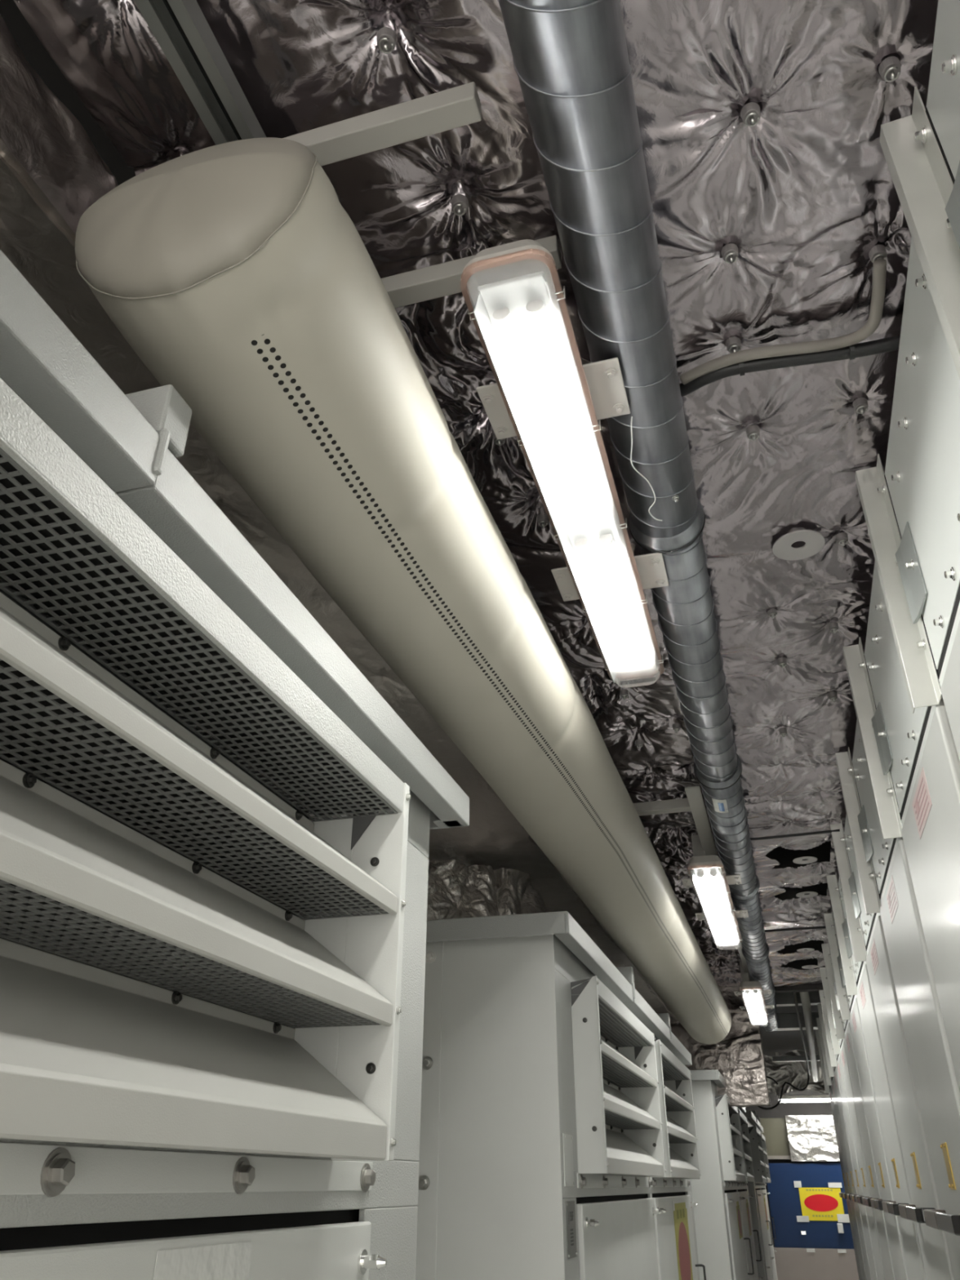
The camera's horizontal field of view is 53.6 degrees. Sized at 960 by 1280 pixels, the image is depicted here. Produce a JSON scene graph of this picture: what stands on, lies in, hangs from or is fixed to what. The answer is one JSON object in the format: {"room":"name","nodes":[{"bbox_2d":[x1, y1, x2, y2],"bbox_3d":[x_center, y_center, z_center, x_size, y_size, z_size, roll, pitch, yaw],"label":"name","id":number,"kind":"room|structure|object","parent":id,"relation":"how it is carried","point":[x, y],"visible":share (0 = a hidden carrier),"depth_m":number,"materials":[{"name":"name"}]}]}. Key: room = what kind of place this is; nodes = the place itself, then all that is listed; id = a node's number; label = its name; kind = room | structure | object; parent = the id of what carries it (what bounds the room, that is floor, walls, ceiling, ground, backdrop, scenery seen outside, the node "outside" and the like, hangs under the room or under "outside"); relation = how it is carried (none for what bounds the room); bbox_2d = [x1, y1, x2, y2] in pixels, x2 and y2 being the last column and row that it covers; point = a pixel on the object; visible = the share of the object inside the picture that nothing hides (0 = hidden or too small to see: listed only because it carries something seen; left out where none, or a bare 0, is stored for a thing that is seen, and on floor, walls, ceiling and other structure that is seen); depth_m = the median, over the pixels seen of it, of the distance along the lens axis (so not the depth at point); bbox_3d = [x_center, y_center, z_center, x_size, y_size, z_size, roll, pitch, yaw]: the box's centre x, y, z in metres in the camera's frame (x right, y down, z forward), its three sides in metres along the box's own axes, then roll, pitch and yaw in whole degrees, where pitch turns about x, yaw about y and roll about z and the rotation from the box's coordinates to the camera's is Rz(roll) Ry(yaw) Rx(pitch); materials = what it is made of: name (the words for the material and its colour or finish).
{"room":"electrical room","nodes":[
{"label":"electrical room","id":0,"kind":"room"},
{"bbox_2d":[0,0,831,1056],"bbox_3d":[2.262,2.144,7.557,3.000,0.100,20.500,-8,-31,14],"label":"ceiling slab","id":1,"kind":"structure","parent":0,"point":[782,1042],"depth_m":1.97,"materials":[{"name":"concrete"}]},
{"bbox_2d":[757,1061,809,1110],"bbox_3d":[4.106,5.942,13.104,0.825,0.952,0.024,-8,-31,14],"label":"cable loop","id":2,"kind":"object","parent":1,"relation":"hanging from","point":[767,1077],"visible":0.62,"depth_m":12.95,"materials":[{"name":"black rubber"}]},
{"bbox_2d":[763,1049,828,1094],"bbox_3d":[4.975,6.653,14.653,1.346,0.620,0.143,-8,-31,14],"label":"sheet","id":3,"kind":"object","parent":1,"relation":"hanging from","point":[794,1073],"visible":0.51,"depth_m":14.69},
{"bbox_2d":[774,939,823,993],"bbox_3d":[2.809,2.456,7.443,1.360,0.530,0.080,-8,-31,14],"label":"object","id":4,"kind":"structure","parent":1,"relation":"attached to","point":[815,944],"depth_m":7.45,"materials":[{"name":"metal"}]},
{"bbox_2d":[775,1052,830,1103],"bbox_3d":[5.324,6.854,14.931,1.320,0.730,0.140,-8,-31,14],"label":"lamp","id":5,"kind":"object","parent":1,"relation":"hanging from","point":[802,1099],"visible":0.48,"depth_m":14.79,"materials":[{"name":"white"}]},
{"bbox_2d":[800,991,817,1082],"bbox_3d":[3.666,4.306,10.626,0.076,0.575,7.136,-9,-31,15],"label":"drain pipe","id":6,"kind":"object","parent":1,"relation":"hanging from","point":[805,998],"visible":0.66,"depth_m":8.99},
{"bbox_2d":[793,992,810,1075],"bbox_3d":[3.479,4.324,10.219,0.030,0.076,6.502,-9,-31,15],"label":"pipe","id":7,"kind":"object","parent":6,"relation":"attached to","point":[794,993],"visible":0.92,"depth_m":9.17,"materials":[{"name":"grey metal"}]},
{"bbox_2d":[13,0,937,987],"bbox_3d":[0.758,0.221,3.166,1.416,0.121,10.308,-8,-31,14],"label":"ceiling","id":8,"kind":"structure","parent":0,"point":[804,193],"depth_m":1.57,"materials":[{"name":"metal"}]},
{"bbox_2d":[133,0,266,145],"bbox_3d":[0.304,0.374,3.228,0.056,0.042,10.100,-8,-31,14],"label":"rail","id":9,"kind":"object","parent":8,"relation":"attached to","point":[180,28],"visible":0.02,"depth_m":1.25,"materials":[{"name":"metal"}]},
{"bbox_2d":[282,81,481,166],"bbox_3d":[-0.149,-0.721,1.346,0.305,0.037,0.036,-8,-31,14],"label":"strut","id":10,"kind":"object","parent":9,"relation":"attached to","point":[458,106],"visible":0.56,"depth_m":1.33,"materials":[{"name":"metal"}]},
{"bbox_2d":[75,137,731,1044],"bbox_3d":[0.654,1.112,4.067,0.356,0.346,7.044,-8,-31,15],"label":"duct","id":11,"kind":"object","parent":9,"relation":"hanging from","point":[237,273],"visible":1,"depth_m":1.42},
{"bbox_2d":[380,235,561,307],"bbox_3d":[-0.046,-0.596,1.564,0.360,0.037,0.037,-8,-31,14],"label":"strut","id":12,"kind":"object","parent":9,"relation":"attached to","point":[443,279],"visible":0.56,"depth_m":1.56,"materials":[{"name":"metal"}]},
{"bbox_2d":[633,798,691,816],"bbox_3d":[0.692,0.656,3.722,0.360,0.038,0.050,-8,-31,14],"label":"strut","id":13,"kind":"object","parent":9,"relation":"attached to","point":[682,805],"visible":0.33,"depth_m":3.70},
{"bbox_2d":[684,786,717,855],"bbox_3d":[1.020,0.952,4.191,0.055,0.007,1.740,-8,-31,14],"label":"strut","id":14,"kind":"object","parent":13,"relation":"attached to","point":[694,794],"visible":0.49,"depth_m":3.76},
{"bbox_2d":[681,835,748,950],"bbox_3d":[1.092,1.148,4.391,0.243,0.275,1.424,-8,-31,14],"label":"lamp","id":15,"kind":"object","parent":14,"relation":"hanging from","point":[709,881],"visible":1,"depth_m":4.14,"materials":[{"name":"white"}]},
{"bbox_2d":[693,867,737,940],"bbox_3d":[1.088,1.224,4.349,0.101,0.008,1.330,-8,-31,14],"label":"tray","id":16,"kind":"object","parent":15,"relation":"on","point":[711,889],"depth_m":4.22,"materials":[{"name":"plastic"}]},
{"bbox_2d":[376,26,396,53],"bbox_3d":[-0.127,-0.806,1.284,0.028,0.028,0.028,-8,-31,14],"label":"pin","id":17,"kind":"object","parent":8,"relation":"attached to","point":[386,37],"visible":1,"depth_m":1.28,"materials":[{"name":"metal"}]},
{"bbox_2d":[451,194,468,215],"bbox_3d":[-0.032,-0.682,1.500,0.028,0.028,0.028,-8,-31,14],"label":"pin","id":18,"kind":"object","parent":8,"relation":"attached to","point":[460,202],"visible":1,"depth_m":1.49,"materials":[{"name":"metal"}]},
{"bbox_2d":[493,432,506,445],"bbox_3d":[0.041,-0.415,1.967,0.028,0.028,0.028,-8,-31,14],"label":"pin","id":19,"kind":"object","parent":8,"relation":"attached to","point":[498,442],"visible":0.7,"depth_m":1.96,"materials":[{"name":"metal"}]},
{"bbox_2d":[537,513,548,527],"bbox_3d":[0.147,-0.275,2.211,0.028,0.028,0.028,-8,-31,14],"label":"pin","id":20,"kind":"object","parent":8,"relation":"attached to","point":[542,518],"visible":0.94,"depth_m":2.21,"materials":[{"name":"metal"}]},
{"bbox_2d":[460,239,669,687],"bbox_3d":[0.224,-0.285,1.942,0.243,0.225,1.339,-8,-31,14],"label":"lamp","id":21,"kind":"object","parent":8,"relation":"hanging from","point":[543,394],"visible":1,"depth_m":1.66,"materials":[{"name":"white"}]},
{"bbox_2d":[495,318,574,506],"bbox_3d":[0.103,-0.376,1.643,0.027,0.008,0.490,-8,-31,14],"label":"fluorescent tube","id":22,"kind":"object","parent":21,"relation":"in","point":[514,352],"depth_m":1.61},
{"bbox_2d":[528,311,601,502],"bbox_3d":[0.153,-0.383,1.630,0.027,0.008,0.490,-8,-31,14],"label":"fluorescent tube","id":23,"kind":"object","parent":21,"relation":"in","point":[546,343],"depth_m":1.60,"materials":[{"name":"glass"}]},
{"bbox_2d":[576,543,624,653],"bbox_3d":[0.277,-0.084,2.152,0.027,0.008,0.490,-8,-31,14],"label":"fluorescent tube","id":24,"kind":"object","parent":21,"relation":"in","point":[591,572],"depth_m":2.13,"materials":[{"name":"glass"}]},
{"bbox_2d":[600,540,645,650],"bbox_3d":[0.326,-0.091,2.139,0.027,0.008,0.490,-8,-31,14],"label":"fluorescent tube","id":25,"kind":"object","parent":21,"relation":"in","point":[615,568],"depth_m":2.12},
{"bbox_2d":[619,688,628,699],"bbox_3d":[0.454,0.173,2.992,0.028,0.028,0.028,-8,-31,14],"label":"pin","id":26,"kind":"object","parent":8,"relation":"attached to","point":[624,692],"visible":1,"depth_m":2.99,"materials":[{"name":"metal"}]},
{"bbox_2d":[497,0,778,1031],"bbox_3d":[0.949,0.657,3.658,0.163,0.163,11.550,-8,-31,14],"label":"spiral duct","id":27,"kind":"object","parent":8,"relation":"hanging from","point":[572,67],"visible":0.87,"depth_m":1.52,"materials":[{"name":"grey metal"}]},
{"bbox_2d":[630,416,662,520],"bbox_3d":[0.302,-0.310,1.768,0.025,0.040,0.267,-10,-31,18],"label":"loose wire","id":28,"kind":"object","parent":27,"relation":"hanging from","point":[642,475],"visible":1,"depth_m":1.75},
{"bbox_2d":[736,942,751,981],"bbox_3d":[1.806,2.222,6.405,0.055,0.007,2.000,-8,-31,14],"label":"strut","id":29,"kind":"object","parent":27,"relation":"attached to","point":[744,961],"visible":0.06,"depth_m":6.14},
{"bbox_2d":[733,961,774,1026],"bbox_3d":[1.945,2.499,6.745,0.243,0.275,1.474,-8,-31,14],"label":"lamp","id":30,"kind":"object","parent":29,"relation":"hanging from","point":[752,993],"visible":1,"depth_m":6.46,"materials":[{"name":"white"}]},
{"bbox_2d":[743,989,765,1020],"bbox_3d":[1.941,2.575,6.703,0.104,0.008,1.380,-8,-31,14],"label":"tray","id":31,"kind":"object","parent":30,"relation":"on","point":[752,997],"depth_m":6.59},
{"bbox_2d":[720,243,738,263],"bbox_3d":[0.415,-0.637,1.576,0.028,0.028,0.028,-8,-31,14],"label":"pin","id":32,"kind":"object","parent":8,"relation":"attached to","point":[730,254],"visible":1,"depth_m":1.57,"materials":[{"name":"metal"}]},
{"bbox_2d":[725,336,741,353],"bbox_3d":[0.467,-0.538,1.748,0.028,0.028,0.028,-8,-31,14],"label":"pin","id":33,"kind":"object","parent":8,"relation":"attached to","point":[733,344],"visible":0.88,"depth_m":1.74,"materials":[{"name":"metal"}]},
{"bbox_2d":[740,102,760,126],"bbox_3d":[0.392,-0.754,1.371,0.028,0.028,0.028,-8,-31,14],"label":"pin","id":34,"kind":"object","parent":8,"relation":"attached to","point":[750,114],"visible":1,"depth_m":1.37,"materials":[{"name":"metal"}]},
{"bbox_2d":[745,424,759,440],"bbox_3d":[0.561,-0.422,1.951,0.028,0.028,0.028,-8,-31,14],"label":"pin","id":35,"kind":"object","parent":8,"relation":"attached to","point":[753,433],"visible":1,"depth_m":1.95,"materials":[{"name":"metal"}]},
{"bbox_2d":[767,608,777,618],"bbox_3d":[0.788,-0.071,2.562,0.028,0.028,0.028,-8,-31,14],"label":"pin","id":36,"kind":"object","parent":8,"relation":"attached to","point":[773,611],"visible":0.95,"depth_m":2.55,"materials":[{"name":"metal"}]},
{"bbox_2d":[777,657,786,667],"bbox_3d":[0.892,0.069,2.806,0.028,0.028,0.028,-8,-31,14],"label":"pin","id":37,"kind":"object","parent":8,"relation":"attached to","point":[781,661],"visible":1,"depth_m":2.80,"materials":[{"name":"metal"}]},
{"bbox_2d":[679,334,900,396],"bbox_3d":[0.560,-0.510,1.724,0.480,0.052,0.077,-11,-32,19],"label":"cable","id":38,"kind":"object","parent":8,"relation":"attached to","point":[890,344],"visible":0.66,"depth_m":1.70,"materials":[{"name":"black rubber"}]},
{"bbox_2d":[680,258,886,384],"bbox_3d":[0.556,-0.526,1.694,0.387,0.032,0.132,-24,-38,36],"label":"pipe","id":39,"kind":"object","parent":38,"relation":"attached to","point":[879,265],"visible":1,"depth_m":1.68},
{"bbox_2d":[750,829,839,840],"bbox_3d":[1.332,0.836,4.089,0.407,0.030,0.016,-12,-32,20],"label":"cable","id":40,"kind":"object","parent":8,"relation":"attached to","point":[835,830],"visible":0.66,"depth_m":4.08,"materials":[{"name":"black rubber"}]},
{"bbox_2d":[764,925,826,932],"bbox_3d":[1.841,1.693,5.583,0.408,0.032,0.020,-12,-32,21],"label":"cable","id":41,"kind":"object","parent":8,"relation":"attached to","point":[823,926],"visible":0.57,"depth_m":5.57,"materials":[{"name":"black rubber"}]},
{"bbox_2d":[772,529,825,560],"bbox_3d":[0.763,-0.228,2.280,0.120,0.007,0.120,-8,-31,14],"label":"washer","id":42,"kind":"object","parent":8,"relation":"attached to","point":[815,541],"visible":1,"depth_m":2.28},
{"bbox_2d":[792,856,817,863],"bbox_3d":[1.533,1.037,4.485,0.110,0.007,0.110,-8,-31,14],"label":"washer","id":43,"kind":"object","parent":8,"relation":"attached to","point":[810,859],"visible":1,"depth_m":4.48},
{"bbox_2d":[795,891,817,897],"bbox_3d":[1.724,1.341,5.015,0.110,0.007,0.110,-8,-31,14],"label":"washer","id":44,"kind":"object","parent":8,"relation":"attached to","point":[811,894],"visible":1,"depth_m":5.01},
{"bbox_2d":[827,691,837,702],"bbox_3d":[1.115,0.182,3.002,0.028,0.028,0.028,-8,-31,14],"label":"pin","id":45,"kind":"object","parent":8,"relation":"attached to","point":[833,695],"visible":1,"depth_m":3.00,"materials":[{"name":"metal"}]},
{"bbox_2d":[827,622,838,633],"bbox_3d":[0.978,-0.032,2.630,0.028,0.028,0.028,-8,-31,14],"label":"pin","id":46,"kind":"object","parent":8,"relation":"attached to","point":[833,626],"visible":1,"depth_m":2.62,"materials":[{"name":"metal"}]},
{"bbox_2d":[835,532,848,546],"bbox_3d":[0.866,-0.238,2.270,0.028,0.028,0.028,-8,-31,14],"label":"pin","id":47,"kind":"object","parent":8,"relation":"attached to","point":[842,538],"visible":1,"depth_m":2.26,"materials":[{"name":"metal"}]},
{"bbox_2d":[852,397,867,413],"bbox_3d":[0.754,-0.460,1.882,0.028,0.028,0.028,-8,-31,14],"label":"pin","id":48,"kind":"object","parent":8,"relation":"attached to","point":[860,404],"visible":1,"depth_m":1.88,"materials":[{"name":"metal"}]},
{"bbox_2d":[868,244,886,262],"bbox_3d":[0.661,-0.635,1.577,0.028,0.028,0.028,-8,-31,14],"label":"pin","id":49,"kind":"object","parent":8,"relation":"attached to","point":[877,251],"visible":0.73,"depth_m":1.57,"materials":[{"name":"metal"}]},
{"bbox_2d":[878,56,901,81],"bbox_3d":[0.568,-0.786,1.315,0.028,0.028,0.028,-8,-31,14],"label":"pin","id":50,"kind":"object","parent":8,"relation":"attached to","point":[889,69],"visible":1,"depth_m":1.31,"materials":[{"name":"metal"}]},
{"bbox_2d":[670,986,770,1107],"bbox_3d":[1.752,3.282,8.037,1.199,1.213,0.062,-8,-31,14],"label":"insulation","id":51,"kind":"structure","parent":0,"point":[739,1057],"depth_m":7.83,"materials":[{"name":"metal"}]},
{"bbox_2d":[745,1088,839,1247],"bbox_3d":[5.058,8.473,15.265,2.800,3.210,0.150,-8,-31,14],"label":"wall","id":52,"kind":"structure","parent":0,"point":[786,1108],"depth_m":15.59,"materials":[{"name":"paint"}]},
{"bbox_2d":[760,1118,791,1159],"bbox_3d":[4.762,8.071,15.392,0.480,0.590,0.150,-8,-31,14],"label":"door","id":53,"kind":"structure","parent":52,"relation":"in","point":[775,1130],"depth_m":15.35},
{"bbox_3d":[2.249,4.995,5.926,3.000,0.050,20.500,-8,-31,14],"label":"floor","id":54,"kind":"structure","parent":0,"visible":0},
{"bbox_2d":[0,249,469,1279],"bbox_3d":[-0.925,0.342,0.077,0.764,2.195,3.948,-8,-31,14],"label":"tall cabinet","id":55,"kind":"object","parent":54,"relation":"on","point":[215,827],"visible":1,"depth_m":1.11,"materials":[{"name":"metal"}]},
{"bbox_2d":[0,879,381,1028],"bbox_3d":[-0.425,0.260,0.903,0.158,0.013,1.446,-8,-31,14],"label":"grille","id":56,"kind":"object","parent":55,"relation":"attached to","point":[98,918],"depth_m":1.06,"materials":[{"name":"metal"}]},
{"bbox_2d":[0,658,389,919],"bbox_3d":[-0.424,0.111,0.988,0.158,0.013,1.446,-8,-31,14],"label":"grille","id":57,"kind":"object","parent":55,"relation":"attached to","point":[54,719],"depth_m":1.10,"materials":[{"name":"metal"}]},
{"bbox_2d":[0,447,397,822],"bbox_3d":[-0.423,-0.038,1.074,0.158,0.013,1.446,-8,-31,14],"label":"grille","id":58,"kind":"object","parent":55,"relation":"attached to","point":[60,551],"depth_m":1.14,"materials":[{"name":"metal"}]},
{"bbox_2d":[153,1241,252,1279],"bbox_3d":[-0.307,0.742,1.046,0.001,0.128,0.205,-8,-31,14],"label":"paper label","id":59,"kind":"object","parent":55,"relation":"attached to","point":[230,1261],"visible":1,"depth_m":1.07,"materials":[{"name":"paper"}]},
{"bbox_2d":[415,911,706,1279],"bbox_3d":[0.499,2.737,4.253,0.764,2.195,3.948,-8,-31,14],"label":"tall cabinet","id":60,"kind":"object","parent":54,"relation":"on","point":[558,1140],"visible":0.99,"depth_m":3.03,"materials":[{"name":"metal"}]},
{"bbox_2d":[426,858,546,920],"bbox_3d":[-0.052,1.032,3.700,0.680,0.366,0.188,13,-32,-21],"label":"insulation","id":61,"kind":"object","parent":60,"relation":"on","point":[455,890],"visible":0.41,"depth_m":3.76},
{"bbox_2d":[571,994,652,1047],"bbox_3d":[0.518,1.546,3.835,0.158,0.013,1.446,-8,-31,14],"label":"grille","id":62,"kind":"object","parent":60,"relation":"attached to","point":[617,1026],"depth_m":3.89,"materials":[{"name":"metal"}]},
{"bbox_2d":[601,1053,653,1088],"bbox_3d":[0.517,1.695,3.750,0.158,0.013,1.446,-8,-31,14],"label":"grille","id":63,"kind":"object","parent":60,"relation":"attached to","point":[617,1070],"depth_m":3.87,"materials":[{"name":"metal"}]},
{"bbox_2d":[604,1109,654,1129],"bbox_3d":[0.517,1.844,3.665,0.158,0.013,1.446,-8,-31,14],"label":"grille","id":64,"kind":"object","parent":60,"relation":"attached to","point":[623,1119],"depth_m":3.77,"materials":[{"name":"metal"}]},
{"bbox_2d":[661,1054,688,1080],"bbox_3d":[1.000,2.357,5.250,0.158,0.013,1.446,-8,-31,14],"label":"grille","id":65,"kind":"object","parent":60,"relation":"attached to","point":[673,1070],"depth_m":5.40,"materials":[{"name":"metal"}]},
{"bbox_2d":[664,1093,689,1111],"bbox_3d":[0.999,2.506,5.164,0.158,0.013,1.446,-8,-31,14],"label":"grille","id":66,"kind":"object","parent":60,"relation":"attached to","point":[673,1103],"depth_m":5.29,"materials":[{"name":"metal"}]},
{"bbox_2d":[667,1133,693,1143],"bbox_3d":[0.999,2.655,5.079,0.158,0.013,1.446,-8,-31,14],"label":"grille","id":67,"kind":"object","parent":60,"relation":"attached to","point":[673,1138],"depth_m":5.25,"materials":[{"name":"metal"}]},
{"bbox_2d":[672,1199,693,1279],"bbox_3d":[1.078,3.221,5.028,0.002,0.450,0.670,-8,-31,14],"label":"poster","id":68,"kind":"object","parent":60,"relation":"attached to","point":[680,1212],"visible":1,"depth_m":5.02,"materials":[{"name":"yellow paper"}]},
{"bbox_2d":[676,1208,684,1218],"bbox_3d":[1.077,3.079,5.102,0.001,0.040,0.377,-8,-31,14],"label":"print","id":69,"kind":"object","parent":68,"relation":"attached to","point":[680,1212],"depth_m":5.10,"materials":[{"name":"yellow"}]},
{"bbox_2d":[690,1069,762,1279],"bbox_3d":[2.016,5.119,8.404,0.764,2.195,3.948,-8,-31,14],"label":"tall cabinet","id":70,"kind":"object","parent":54,"relation":"on","point":[723,1141],"visible":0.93,"depth_m":7.15,"materials":[{"name":"metal"}]},
{"bbox_2d":[728,1104,736,1113],"bbox_3d":[2.035,3.928,7.987,0.158,0.013,1.446,-8,-31,14],"label":"grille","id":71,"kind":"object","parent":70,"relation":"attached to","point":[732,1109],"depth_m":8.20,"materials":[{"name":"metal"}]},
{"bbox_2d":[735,1199,742,1239],"bbox_3d":[2.165,4.832,7.941,0.002,0.275,0.470,-8,-31,14],"label":"poster","id":72,"kind":"object","parent":70,"relation":"attached to","point":[737,1203],"visible":1,"depth_m":7.92,"materials":[{"name":"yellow paper"}]},
{"bbox_2d":[745,1197,751,1235],"bbox_3d":[2.611,5.601,9.242,0.002,0.315,0.420,-8,-31,14],"label":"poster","id":73,"kind":"object","parent":70,"relation":"attached to","point":[746,1200],"visible":1,"depth_m":9.21,"materials":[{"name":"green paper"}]},
{"bbox_2d":[742,1110,777,1279],"bbox_3d":[3.383,7.372,12.332,0.764,2.195,3.948,-8,-31,14],"label":"tall cabinet","id":74,"kind":"object","parent":54,"relation":"on","point":[766,1268],"visible":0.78,"depth_m":11.26,"materials":[{"name":"metal"}]},
{"bbox_2d":[773,1247,858,1279],"bbox_3d":[5.196,9.483,14.329,1.450,0.528,0.145,-8,-31,14],"label":"panel","id":75,"kind":"object","parent":54,"relation":"on","point":[791,1264],"visible":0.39,"depth_m":14.34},
{"bbox_2d":[766,1163,853,1248],"bbox_3d":[5.213,8.748,14.724,1.410,1.135,0.100,-8,-31,14],"label":"panel","id":76,"kind":"object","parent":75,"relation":"on","point":[784,1202],"visible":0.66,"depth_m":14.79,"materials":[{"name":"blue metal"}]},
{"bbox_2d":[785,1115,839,1161],"bbox_3d":[5.425,7.899,15.084,1.033,0.648,0.066,-9,-31,15],"label":"sheet","id":77,"kind":"object","parent":76,"relation":"attached to","point":[811,1138],"visible":0.73,"depth_m":15.12,"materials":[{"name":"metal"}]},
{"bbox_2d":[793,1181,849,1222],"bbox_3d":[5.283,8.693,14.722,0.800,0.550,0.014,-8,-31,14],"label":"poster","id":78,"kind":"object","parent":76,"relation":"attached to","point":[825,1204],"visible":0.99,"depth_m":14.71,"materials":[{"name":"yellow paper"}]},
{"bbox_2d":[805,1189,833,1217],"bbox_3d":[5.278,8.710,14.713,0.390,0.370,0.004,-8,-31,14],"label":"print","id":79,"kind":"object","parent":78,"relation":"attached to","point":[819,1202],"depth_m":14.72},
{"bbox_2d":[815,1029,862,1279],"bbox_3d":[3.543,4.758,8.261,0.810,2.690,0.863,-8,-31,14],"label":"tall cabinet","id":80,"kind":"object","parent":54,"relation":"on","point":[828,1089],"visible":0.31,"depth_m":8.36,"materials":[{"name":"metal"}]},
{"bbox_2d":[816,1017,866,1279],"bbox_3d":[3.316,4.377,7.595,0.810,2.690,0.863,-8,-31,14],"label":"tall cabinet","id":81,"kind":"object","parent":54,"relation":"on","point":[829,1080],"visible":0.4,"depth_m":7.72,"materials":[{"name":"metal"}]},
{"bbox_2d":[817,1004,871,1279],"bbox_3d":[3.089,3.995,6.930,0.810,2.690,0.863,-8,-31,14],"label":"tall cabinet","id":82,"kind":"object","parent":54,"relation":"on","point":[832,1071],"visible":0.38,"depth_m":7.06,"materials":[{"name":"metal"}]},
{"bbox_2d":[818,990,877,1279],"bbox_3d":[2.862,3.614,6.264,0.810,2.690,0.863,-8,-31,14],"label":"tall cabinet","id":83,"kind":"object","parent":54,"relation":"on","point":[835,1060],"visible":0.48,"depth_m":6.41,"materials":[{"name":"metal"}]},
{"bbox_2d":[819,967,885,1279],"bbox_3d":[2.636,3.232,5.599,0.810,2.690,0.863,-8,-31,14],"label":"tall cabinet","id":84,"kind":"object","parent":54,"relation":"on","point":[838,1046],"visible":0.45,"depth_m":5.76,"materials":[{"name":"metal"}]},
{"bbox_2d":[821,943,894,1279],"bbox_3d":[2.409,2.850,4.933,0.810,2.690,0.863,-8,-31,14],"label":"tall cabinet","id":85,"kind":"object","parent":54,"relation":"on","point":[843,1031],"visible":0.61,"depth_m":5.10,"materials":[{"name":"metal"}]},
{"bbox_2d":[823,911,908,1279],"bbox_3d":[2.182,2.468,4.268,0.810,2.690,0.863,-8,-31,14],"label":"tall cabinet","id":86,"kind":"object","parent":54,"relation":"on","point":[848,1005],"visible":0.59,"depth_m":4.44,"materials":[{"name":"metal"}]},
{"bbox_2d":[826,873,926,1279],"bbox_3d":[1.955,2.087,3.602,0.810,2.690,0.863,-8,-31,14],"label":"tall cabinet","id":87,"kind":"object","parent":54,"relation":"on","point":[856,978],"visible":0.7,"depth_m":3.78,"materials":[{"name":"metal"}]},
{"bbox_2d":[860,985,865,1004],"bbox_3d":[1.602,1.489,3.982,0.001,0.056,0.185,-8,-31,14],"label":"print","id":88,"kind":"object","parent":87,"relation":"attached to","point":[862,992],"depth_m":3.97},
{"bbox_2d":[830,814,954,1279],"bbox_3d":[1.728,1.705,2.937,0.810,2.690,0.863,-8,-31,14],"label":"tall cabinet","id":89,"kind":"object","parent":54,"relation":"on","point":[868,944],"visible":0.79,"depth_m":3.12,"materials":[{"name":"metal"}]},
{"bbox_2d":[871,944,877,969],"bbox_3d":[1.375,1.107,3.317,0.001,0.056,0.185,-8,-31,14],"label":"print","id":90,"kind":"object","parent":89,"relation":"attached to","point":[873,953],"depth_m":3.31},
{"bbox_2d":[835,720,959,1279],"bbox_3d":[1.502,1.323,2.271,0.810,2.690,0.863,-8,-31,14],"label":"tall cabinet","id":91,"kind":"object","parent":54,"relation":"on","point":[886,882],"visible":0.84,"depth_m":2.51,"materials":[{"name":"metal"}]},
{"bbox_2d":[887,882,896,917],"bbox_3d":[1.148,0.726,2.651,0.001,0.056,0.185,-8,-31,14],"label":"print","id":92,"kind":"object","parent":91,"relation":"attached to","point":[891,895],"depth_m":2.65},
{"bbox_2d":[842,561,959,1093],"bbox_3d":[1.275,0.942,1.606,0.810,2.690,0.863,-8,-31,14],"label":"tall cabinet","id":93,"kind":"object","parent":54,"relation":"on","point":[913,762],"visible":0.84,"depth_m":2.10,"materials":[{"name":"metal"}]},
{"bbox_2d":[913,776,928,831],"bbox_3d":[0.921,0.344,1.986,0.001,0.056,0.185,-8,-31,14],"label":"print","id":94,"kind":"object","parent":93,"relation":"attached to","point":[921,798],"depth_m":1.98},
{"bbox_2d":[855,237,959,761],"bbox_3d":[1.048,0.560,0.940,0.810,2.690,0.863,-8,-31,14],"label":"tall cabinet","id":95,"kind":"object","parent":54,"relation":"on","point":[911,511],"visible":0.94,"depth_m":1.64,"materials":[{"name":"metal"}]},
{"bbox_2d":[879,0,959,378],"bbox_3d":[0.821,0.178,0.275,0.810,2.690,0.863,-8,-31,14],"label":"tall cabinet","id":96,"kind":"object","parent":54,"relation":"on","point":[921,149],"visible":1,"depth_m":1.24,"materials":[{"name":"metal"}]},
{"bbox_3d":[3.454,3.409,6.425,0.100,3.210,20.500,-8,-31,14],"label":"wall","id":97,"kind":"structure","parent":0,"visible":0},
{"bbox_2d":[765,1012,819,1031],"bbox_3d":[3.727,4.045,10.114,1.360,0.150,0.200,-8,-31,14],"label":"roof beam","id":98,"kind":"structure","parent":97,"relation":"attached to","point":[787,1021],"depth_m":10.13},
{"bbox_2d":[772,1055,820,1062],"bbox_3d":[4.475,5.387,12.263,1.360,0.060,0.080,-8,-31,14],"label":"roof beam","id":99,"kind":"structure","parent":97,"relation":"attached to","point":[793,1058],"depth_m":12.34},
{"bbox_2d":[774,991,821,1006],"bbox_3d":[3.205,3.215,8.556,1.360,0.100,0.120,-8,-31,14],"label":"roof beam","id":100,"kind":"structure","parent":97,"relation":"attached to","point":[782,999],"depth_m":8.60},
{"bbox_3d":[0.921,3.769,7.021,0.030,3.156,20.200,-8,-31,14],"label":"wall","id":101,"kind":"structure","parent":0,"visible":0},
{"bbox_2d":[0,14,678,1024],"bbox_3d":[-0.114,0.590,3.566,0.541,0.200,10.730,-8,-31,14],"label":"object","id":102,"kind":"structure","parent":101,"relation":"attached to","point":[51,171],"depth_m":1.58,"materials":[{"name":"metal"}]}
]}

